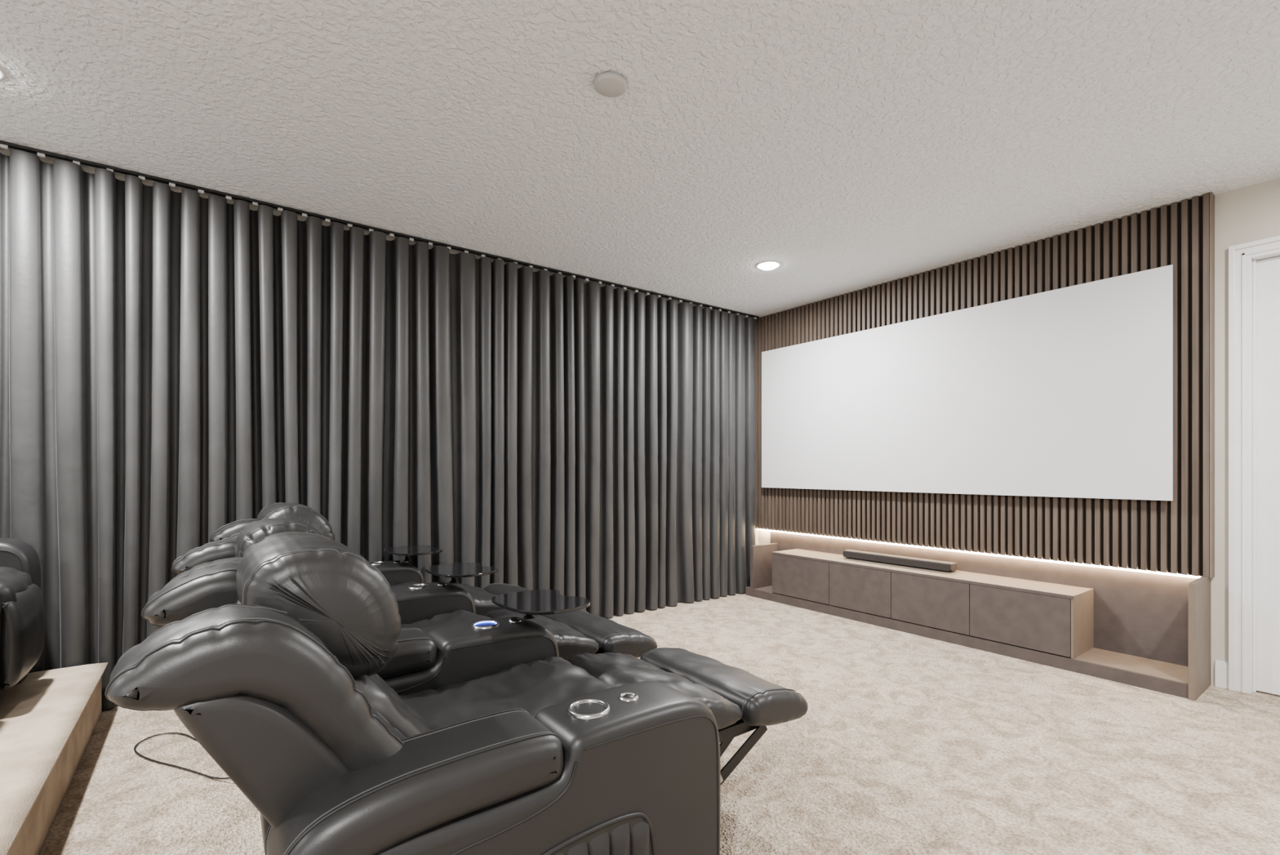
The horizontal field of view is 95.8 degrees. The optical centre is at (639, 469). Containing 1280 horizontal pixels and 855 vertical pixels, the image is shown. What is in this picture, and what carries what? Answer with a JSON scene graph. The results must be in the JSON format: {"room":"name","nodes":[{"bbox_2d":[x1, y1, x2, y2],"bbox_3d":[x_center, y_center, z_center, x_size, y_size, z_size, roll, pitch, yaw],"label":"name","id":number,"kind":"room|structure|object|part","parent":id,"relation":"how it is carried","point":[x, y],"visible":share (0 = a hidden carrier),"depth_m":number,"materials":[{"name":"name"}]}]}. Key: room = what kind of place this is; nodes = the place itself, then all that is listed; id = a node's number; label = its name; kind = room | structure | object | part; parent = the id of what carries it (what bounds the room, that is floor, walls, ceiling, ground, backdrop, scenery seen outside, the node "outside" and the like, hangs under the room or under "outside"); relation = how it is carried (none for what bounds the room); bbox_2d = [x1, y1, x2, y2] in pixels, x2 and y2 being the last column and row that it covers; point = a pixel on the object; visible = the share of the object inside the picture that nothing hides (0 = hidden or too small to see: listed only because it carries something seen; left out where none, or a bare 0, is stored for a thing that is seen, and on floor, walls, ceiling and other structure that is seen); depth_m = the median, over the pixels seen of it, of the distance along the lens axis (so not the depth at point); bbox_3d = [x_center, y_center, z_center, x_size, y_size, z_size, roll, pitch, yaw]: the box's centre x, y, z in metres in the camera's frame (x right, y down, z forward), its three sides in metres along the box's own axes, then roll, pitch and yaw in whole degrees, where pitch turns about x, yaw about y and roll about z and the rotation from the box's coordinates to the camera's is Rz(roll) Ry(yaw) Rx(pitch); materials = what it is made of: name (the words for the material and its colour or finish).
{"room":"home theater","nodes":[
{"label":"home theater","id":0,"kind":"room"},
{"bbox_2d":[0,147,759,544],"bbox_3d":[-2.413,-0.162,3.290,9.250,2.735,0.120,0,0,-37],"label":"wall","id":1,"kind":"structure","parent":0,"point":[5,152],"depth_m":3.42,"materials":[{"name":"beige paint"}]},
{"bbox_2d":[0,0,1279,317],"bbox_3d":[-0.373,-1.579,0.670,9.400,0.100,6.720,0,0,-37],"label":"ceiling","id":2,"kind":"structure","parent":0,"point":[848,145],"depth_m":2.51,"materials":[{"name":"white paint"}]},
{"bbox_2d":[0,66,6,80],"bbox_3d":[-2.524,-1.514,2.174,0.192,0.030,0.192,0,0,-37],"label":"recessed light","id":3,"kind":"object","parent":2,"relation":"in","point":[2,73],"visible":1,"depth_m":2.23,"materials":[{"name":"white paint"}]},
{"bbox_2d":[0,140,759,710],"bbox_3d":[-1.792,-0.166,3.585,7.403,2.724,0.123,0,0,-37],"label":"curtain","id":4,"kind":"object","parent":2,"relation":"hanging from","point":[176,368],"visible":0.85,"depth_m":3.54,"materials":[{"name":"grey fabric"}]},
{"bbox_2d":[594,71,627,97],"bbox_3d":[-0.116,-1.516,2.281,0.132,0.026,0.132,0,0,-37],"label":"cover plate","id":5,"kind":"object","parent":2,"relation":"attached to","point":[607,84],"depth_m":2.26,"materials":[{"name":"white plastic"}]},
{"bbox_2d":[755,260,781,270],"bbox_3d":[0.960,-1.514,4.325,0.192,0.030,0.192,0,0,-37],"label":"recessed light","id":6,"kind":"object","parent":2,"relation":"in","point":[768,264],"visible":1,"depth_m":4.29,"materials":[{"name":"white paint"}]},
{"bbox_2d":[39,592,1279,854],"bbox_3d":[-0.373,1.256,0.670,9.400,0.100,6.720,0,0,-37],"label":"floor","id":7,"kind":"structure","parent":0,"point":[904,743],"depth_m":2.38,"materials":[{"name":"beige carpet"}]},
{"bbox_2d":[0,662,107,854],"bbox_3d":[-2.384,1.076,-0.906,4.092,0.260,6.348,0,0,-37],"label":"platform","id":8,"kind":"object","parent":7,"relation":"on","point":[49,719],"visible":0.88,"depth_m":2.08,"materials":[{"name":"carpet"}]},
{"bbox_2d":[0,537,45,688],"bbox_3d":[-3.007,0.413,2.027,1.251,1.062,0.883,0,0,-37],"label":"recliner","id":9,"kind":"object","parent":8,"relation":"on","point":[22,609],"visible":1,"depth_m":2.33,"materials":[{"name":"black leather"}]},
{"bbox_2d":[0,566,32,613],"bbox_3d":[-2.817,0.509,2.174,0.717,0.202,0.426,0,0,-37],"label":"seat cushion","id":10,"kind":"object","parent":9,"relation":"on","point":[15,582],"depth_m":2.32,"materials":[{"name":"black leather"}]},
{"bbox_3d":[-3.126,0.598,2.349,0.952,0.592,0.210,0,0,-37],"label":"armrest","id":11,"kind":"part","parent":9,"relation":"part of","materials":[{"name":"black leather"}]},
{"bbox_2d":[133,732,230,778],"bbox_3d":[-1.790,1.153,2.414,0.884,0.100,0.264,0,0,15],"label":"power cable","id":12,"kind":"object","parent":7,"relation":"on","point":[192,737],"visible":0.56,"depth_m":2.38,"materials":[{"name":"plastic"}]},
{"bbox_2d":[209,502,543,624],"bbox_3d":[-1.249,0.685,3.108,1.713,1.042,1.225,0,0,-37],"label":"recliner","id":13,"kind":"object","parent":7,"relation":"on","point":[417,600],"visible":0.24,"depth_m":2.81,"materials":[{"name":"black leather"}]},
{"bbox_2d":[256,502,334,540],"bbox_3d":[-1.700,0.318,2.845,0.312,0.307,0.519,0,0,-37],"label":"headrest pillow","id":14,"kind":"object","parent":13,"relation":"on","point":[300,512],"depth_m":2.69,"materials":[{"name":"black leather"}]},
{"bbox_2d":[369,560,386,564],"bbox_3d":[-1.578,0.597,3.467,0.101,0.078,0.101,0,0,-37],"label":"cup holder","id":15,"kind":"object","parent":13,"relation":"on","point":[378,562],"depth_m":3.48,"materials":[{"name":"metal"}]},
{"bbox_3d":[-1.750,0.860,3.339,0.952,0.592,0.210,0,0,-37],"label":"armrest","id":16,"kind":"part","parent":13,"relation":"part of","materials":[{"name":"black leather"}]},
{"bbox_2d":[390,582,420,586],"bbox_3d":[-1.383,0.770,3.080,0.719,0.202,0.629,0,0,-37],"label":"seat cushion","id":17,"kind":"object","parent":13,"relation":"on","point":[392,584],"depth_m":3.41,"materials":[{"name":"black leather"}]},
{"bbox_2d":[383,545,442,560],"bbox_3d":[-1.388,0.526,3.535,0.300,0.076,0.370,0,0,-37],"label":"tray","id":18,"kind":"object","parent":13,"relation":"on","point":[408,550],"depth_m":3.51,"materials":[{"name":"black glass"}]},
{"bbox_2d":[406,583,428,588],"bbox_3d":[-1.069,0.597,2.782,0.101,0.078,0.101,0,0,-37],"label":"cup holder","id":19,"kind":"object","parent":13,"relation":"on","point":[414,585],"depth_m":2.78,"materials":[{"name":"metal"}]},
{"bbox_3d":[-1.242,0.860,2.654,0.952,0.592,0.210,0,0,-37],"label":"armrest","id":20,"kind":"part","parent":13,"relation":"part of","materials":[{"name":"black leather"}]},
{"bbox_2d":[424,562,497,582],"bbox_3d":[-0.880,0.526,2.850,0.300,0.076,0.370,0,0,-37],"label":"tray","id":21,"kind":"object","parent":13,"relation":"on","point":[453,571],"depth_m":2.82,"materials":[{"name":"black glass"}]},
{"bbox_2d":[167,517,657,853],"bbox_3d":[-0.742,0.692,2.335,1.817,1.028,1.084,0,0,-37],"label":"recliner","id":22,"kind":"object","parent":7,"relation":"on","point":[460,646],"visible":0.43,"depth_m":2.06,"materials":[{"name":"black leather"}]},
{"bbox_2d":[234,517,322,556],"bbox_3d":[-1.279,0.330,2.095,0.311,0.308,0.519,0,0,-37],"label":"headrest pillow","id":23,"kind":"object","parent":22,"relation":"on","point":[255,531],"depth_m":1.92,"materials":[{"name":"black leather"}]},
{"bbox_3d":[-0.929,0.655,1.823,0.524,0.215,0.222,0,0,-37],"label":"armrest lid","id":24,"kind":"part","parent":22,"relation":"part of","materials":[{"name":"black leather"}]},
{"bbox_3d":[-0.733,0.860,1.969,0.952,0.592,0.210,0,0,-37],"label":"armrest","id":25,"kind":"part","parent":22,"relation":"part of","materials":[{"name":"black leather"}]},
{"bbox_2d":[400,609,491,634],"bbox_3d":[-0.874,0.772,2.396,0.719,0.207,0.629,0,0,-37],"label":"seat cushion","id":26,"kind":"object","parent":22,"relation":"on","point":[459,616],"depth_m":2.63,"materials":[{"name":"black leather"}]},
{"bbox_2d":[471,619,499,628],"bbox_3d":[-0.561,0.597,2.097,0.101,0.078,0.101,0,0,-37],"label":"cup holder","id":27,"kind":"object","parent":22,"relation":"on","point":[486,624],"depth_m":2.09,"materials":[{"name":"metal"}]},
{"bbox_2d":[491,589,590,618],"bbox_3d":[-0.371,0.526,2.165,0.300,0.076,0.370,0,0,-37],"label":"tray","id":28,"kind":"object","parent":22,"relation":"on","point":[531,603],"depth_m":2.14,"materials":[{"name":"black plastic"}]},
{"bbox_2d":[104,531,808,854],"bbox_3d":[-0.279,0.684,1.693,1.839,1.044,0.961,0,0,-37],"label":"recliner","id":29,"kind":"object","parent":7,"relation":"on","point":[271,659],"visible":1,"depth_m":1.18,"materials":[{"name":"black leather"}]},
{"bbox_2d":[235,532,400,679],"bbox_3d":[-0.785,0.315,1.399,0.310,0.306,0.519,0,0,-37],"label":"headrest pillow","id":30,"kind":"object","parent":29,"relation":"on","point":[318,581],"depth_m":1.22,"materials":[{"name":"black leather"}]},
{"bbox_2d":[235,598,431,737],"bbox_3d":[-0.747,0.525,1.428,0.430,0.451,0.453,0,0,-37],"label":"lumbar cushion","id":31,"kind":"object","parent":29,"relation":"on","point":[401,713],"depth_m":1.29,"materials":[{"name":"black leather"}]},
{"bbox_3d":[-0.421,0.655,1.139,0.524,0.215,0.222,0,0,-37],"label":"armrest lid","id":32,"kind":"part","parent":29,"relation":"part of","materials":[{"name":"black leather"}]},
{"bbox_2d":[398,656,613,729],"bbox_3d":[-0.366,0.773,1.711,0.717,0.205,0.629,0,0,-37],"label":"seat cushion","id":33,"kind":"object","parent":29,"relation":"on","point":[533,686],"depth_m":1.81,"materials":[{"name":"black leather"}]},
{"bbox_3d":[-0.224,0.860,1.284,0.952,0.592,0.210,0,0,-37],"label":"armrest","id":34,"kind":"part","parent":29,"relation":"part of","materials":[{"name":"black leather"}]},
{"bbox_2d":[567,698,609,719],"bbox_3d":[-0.121,0.597,1.362,0.101,0.078,0.101,0,0,-37],"label":"cup holder","id":35,"kind":"object","parent":29,"relation":"on","point":[581,708],"depth_m":1.36,"materials":[{"name":"plastic"}]},
{"bbox_2d":[745,531,1210,700],"bbox_3d":[2.102,0.901,4.396,0.380,0.610,3.168,0,0,-37],"label":"console cabinet","id":36,"kind":"object","parent":7,"relation":"on","point":[1152,631],"visible":0.98,"depth_m":3.75,"materials":[{"name":"beige laminate"}]},
{"bbox_2d":[843,549,957,571],"bbox_3d":[2.039,0.721,4.603,0.108,0.066,0.900,0,0,-37],"label":"soundbar","id":37,"kind":"object","parent":36,"relation":"on","point":[938,565],"visible":1,"depth_m":4.51,"materials":[{"name":"black plastic"}]},
{"bbox_2d":[759,177,1279,684],"bbox_3d":[3.220,-0.162,3.338,0.150,2.735,6.520,0,0,-37],"label":"wall","id":38,"kind":"structure","parent":0,"point":[1251,213],"depth_m":3.19,"materials":[{"name":"beige paint"}]},
{"bbox_2d":[1209,191,1214,577],"bbox_3d":[2.180,-0.466,4.543,0.079,2.123,3.341,0,0,-37],"label":"wall","id":39,"kind":"structure","parent":38,"relation":"attached to","point":[1211,195],"depth_m":3.18,"materials":[{"name":"beige paint"}]},
{"bbox_2d":[757,528,1200,577],"bbox_3d":[2.173,0.606,4.560,0.014,0.012,3.270,0,0,-37],"label":"strip light","id":40,"kind":"object","parent":39,"relation":"attached to","point":[866,540],"visible":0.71,"depth_m":4.02,"materials":[{"name":"white plastic"}]},
{"bbox_2d":[755,192,1209,577],"bbox_3d":[2.161,-0.466,4.534,0.033,2.123,3.333,0,0,-37],"label":"slatted wall panel","id":41,"kind":"object","parent":39,"relation":"attached to","point":[1201,198],"depth_m":3.80,"materials":[{"name":"wood"}]},
{"bbox_2d":[761,264,1173,500],"bbox_3d":[2.130,-0.491,4.508,0.052,1.337,3.041,0,0,-37],"label":"projection screen","id":42,"kind":"object","parent":41,"relation":"attached to","point":[1064,392],"visible":1,"depth_m":4.03,"materials":[{"name":"fabric"}]},
{"bbox_3d":[2.162,-0.466,4.529,0.028,2.123,3.319,0,0,-37],"label":"slats","id":43,"kind":"part","parent":41,"relation":"part of","materials":[{"name":"brown wood"}]},
{"bbox_2d":[1214,659,1228,688],"bbox_3d":[4.151,1.133,1.946,0.014,0.145,3.175,0,0,-37],"label":"baseboard","id":44,"kind":"structure","parent":38,"relation":"attached to","point":[1221,668],"depth_m":3.19,"materials":[{"name":"white paint"}]},
{"bbox_2d":[1228,235,1279,693],"bbox_3d":[3.596,-0.006,2.798,0.170,2.425,1.035,0,0,-37],"label":"trim","id":45,"kind":"structure","parent":38,"relation":"attached to","point":[1242,258],"depth_m":3.13,"materials":[{"name":"white paint"}]},
{"bbox_3d":[3.612,0.034,2.810,0.030,2.328,0.857,0,0,-37],"label":"slab","id":46,"kind":"object","parent":38,"relation":"attached to","visible":0},
{"bbox_2d":[1256,256,1279,695],"bbox_3d":[3.596,0.034,2.798,0.010,2.328,0.857,0,0,-37],"label":"door","id":47,"kind":"structure","parent":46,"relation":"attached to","point":[1268,270],"depth_m":3.10,"materials":[{"name":"white paint"}]}
]}

